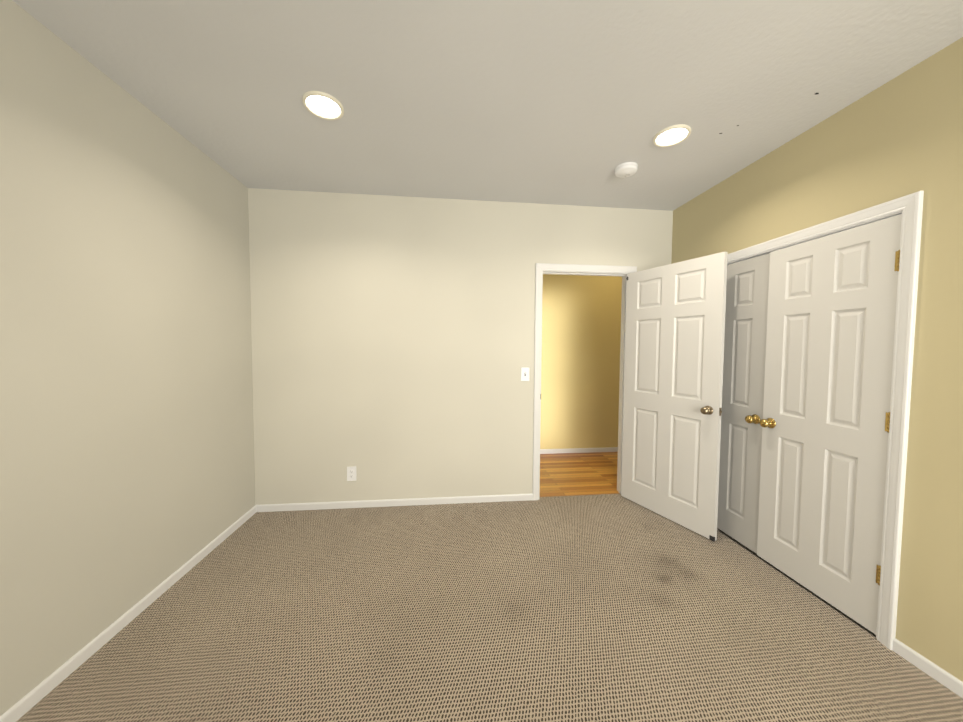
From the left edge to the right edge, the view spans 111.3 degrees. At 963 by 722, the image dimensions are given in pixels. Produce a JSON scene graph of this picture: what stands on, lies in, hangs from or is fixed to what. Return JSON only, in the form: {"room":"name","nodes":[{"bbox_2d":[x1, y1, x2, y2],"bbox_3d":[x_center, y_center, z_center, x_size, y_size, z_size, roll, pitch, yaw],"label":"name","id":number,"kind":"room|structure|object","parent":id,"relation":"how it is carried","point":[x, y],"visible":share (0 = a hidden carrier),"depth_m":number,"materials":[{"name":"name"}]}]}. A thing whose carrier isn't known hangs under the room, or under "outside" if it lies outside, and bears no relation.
{"room":"empty bedroom","nodes":[
{"label":"empty bedroom","id":0,"kind":"room"},
{"bbox_2d":[0,0,255,715],"bbox_3d":[-1.670,0.051,0.108,0.120,2.652,5.440,0,3,-6],"label":"wall","id":1,"kind":"structure","parent":0,"point":[127,472],"depth_m":1.52,"materials":[{"name":"beige paint"}]},
{"bbox_2d":[0,505,255,721],"bbox_3d":[-1.612,1.347,0.172,0.012,0.058,5.200,0,3,-6],"label":"baseboard","id":2,"kind":"structure","parent":1,"relation":"attached to","point":[19,709],"depth_m":1.54,"materials":[{"name":"white wood"}]},
{"bbox_2d":[248,188,672,504],"bbox_3d":[-0.072,-0.062,2.949,3.655,2.652,0.120,0,3,-6],"label":"wall","id":3,"kind":"structure","parent":0,"point":[393,338],"depth_m":2.82,"materials":[{"name":"beige paint"}]},
{"bbox_2d":[347,466,355,480],"bbox_3d":[-1.112,0.966,2.820,0.075,0.120,0.009,0,3,-6],"label":"electrical outlet","id":4,"kind":"object","parent":3,"relation":"attached to","point":[351,473],"visible":1,"depth_m":2.82,"materials":[{"name":"white plastic"}]},
{"bbox_2d":[256,493,532,511],"bbox_3d":[-0.713,1.235,2.873,2.369,0.058,0.012,0,3,-6],"label":"baseboard","id":5,"kind":"structure","parent":3,"relation":"attached to","point":[382,503],"depth_m":2.86,"materials":[{"name":"white wood"}]},
{"bbox_2d":[521,367,529,380],"bbox_3d":[0.391,0.117,2.936,0.075,0.120,0.019,0,3,-6],"label":"light switch","id":6,"kind":"object","parent":3,"relation":"attached to","point":[524,373],"visible":1,"depth_m":2.94,"materials":[{"name":"white plastic"}]},
{"bbox_2d":[532,263,636,500],"bbox_3d":[0.934,0.200,3.058,0.942,2.132,0.140,0,3,-6],"label":"door frame","id":7,"kind":"structure","parent":3,"relation":"attached to","point":[539,267],"depth_m":2.97,"materials":[{"name":"white wood"}]},
{"bbox_2d":[621,252,727,541],"bbox_3d":[1.505,0.252,2.676,0.172,2.048,0.820,-1,3,-27],"label":"entry door","id":8,"kind":"structure","parent":3,"relation":"in","point":[674,357],"depth_m":2.59,"materials":[{"name":"white painted wood"},{"name":"antique brass"}]},
{"bbox_2d":[12,0,962,210],"bbox_3d":[0.216,-1.320,0.247,3.895,0.100,5.440,0,3,-6],"label":"ceiling","id":9,"kind":"structure","parent":0,"point":[568,102],"depth_m":1.55,"materials":[{"name":"paint"}]},
{"bbox_2d":[302,91,343,119],"bbox_3d":[-0.829,-1.335,1.726,0.198,0.012,0.198,0,3,-6],"label":"recessed light","id":10,"kind":"object","parent":9,"relation":"in","point":[322,105],"visible":1,"depth_m":1.72,"materials":[{"name":"beige"}]},
{"bbox_2d":[615,162,637,177],"bbox_3d":[1.013,-1.333,2.306,0.147,0.042,0.147,0,3,-6],"label":"smoke detector","id":11,"kind":"object","parent":9,"relation":"attached to","point":[625,169],"visible":1,"depth_m":2.27,"materials":[{"name":"white plastic"}]},
{"bbox_2d":[653,124,690,146],"bbox_3d":[1.129,-1.332,1.953,0.198,0.012,0.198,0,3,-6],"label":"recessed light","id":12,"kind":"object","parent":9,"relation":"in","point":[673,135],"visible":1,"depth_m":1.95,"materials":[{"name":"beige"}]},
{"bbox_2d":[16,494,962,721],"bbox_3d":[0.203,1.421,0.329,3.895,0.080,5.365,0,3,-6],"label":"floor carpet","id":13,"kind":"object","parent":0,"point":[601,608],"visible":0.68,"depth_m":1.59,"materials":[{"name":"beige carpet"}]},
{"bbox_2d":[539,452,619,496],"bbox_3d":[0.918,1.276,3.770,3.400,0.080,1.335,0,3,-6],"label":"floor","id":14,"kind":"structure","parent":0,"point":[574,474],"depth_m":3.61,"materials":[{"name":"brown wood"}]},
{"bbox_2d":[540,274,621,448],"bbox_3d":[0.451,-0.064,3.075,4.720,2.652,0.020,0,3,-6],"label":"wall","id":15,"kind":"structure","parent":0,"point":[581,340],"depth_m":3.10,"materials":[{"name":"paint"}]},
{"bbox_2d":[540,447,617,453],"bbox_3d":[0.861,1.183,4.305,3.400,0.058,0.012,0,3,-6],"label":"baseboard","id":16,"kind":"structure","parent":15,"relation":"attached to","point":[577,450],"depth_m":4.34,"materials":[{"name":"white wood"}]},
{"bbox_2d":[671,37,962,681],"bbox_3d":[2.402,0.089,0.540,0.760,2.712,5.440,0,3,-6],"label":"wall","id":17,"kind":"structure","parent":0,"point":[900,135],"depth_m":1.45,"materials":[{"name":"yellow paint"}]},
{"bbox_2d":[717,253,769,552],"bbox_3d":[1.806,0.285,2.472,0.104,2.000,0.624,0,3,-7],"label":"closet door","id":18,"kind":"structure","parent":17,"relation":"in","point":[747,290],"depth_m":2.32,"materials":[{"name":"white painted wood"},{"name":"brass"}]},
{"bbox_2d":[727,191,923,649],"bbox_3d":[1.908,0.292,2.168,0.121,2.038,1.280,0,3,-6],"label":"door frame","id":19,"kind":"structure","parent":17,"relation":"attached to","point":[840,230],"depth_m":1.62,"materials":[{"name":"white wood"}]},
{"bbox_2d":[757,214,901,634],"bbox_3d":[1.867,0.313,1.848,0.103,2.000,0.624,0,3,-6],"label":"closet door","id":20,"kind":"structure","parent":17,"relation":"in","point":[824,422],"depth_m":1.78,"materials":[{"name":"white painted wood"},{"name":"brass"}]},
{"bbox_2d":[892,638,962,697],"bbox_3d":[2.096,1.390,-0.253,0.012,0.058,3.574,0,3,-6],"label":"baseboard","id":21,"kind":"structure","parent":17,"relation":"attached to","point":[934,671],"depth_m":1.41,"materials":[{"name":"white wood"}]}
]}

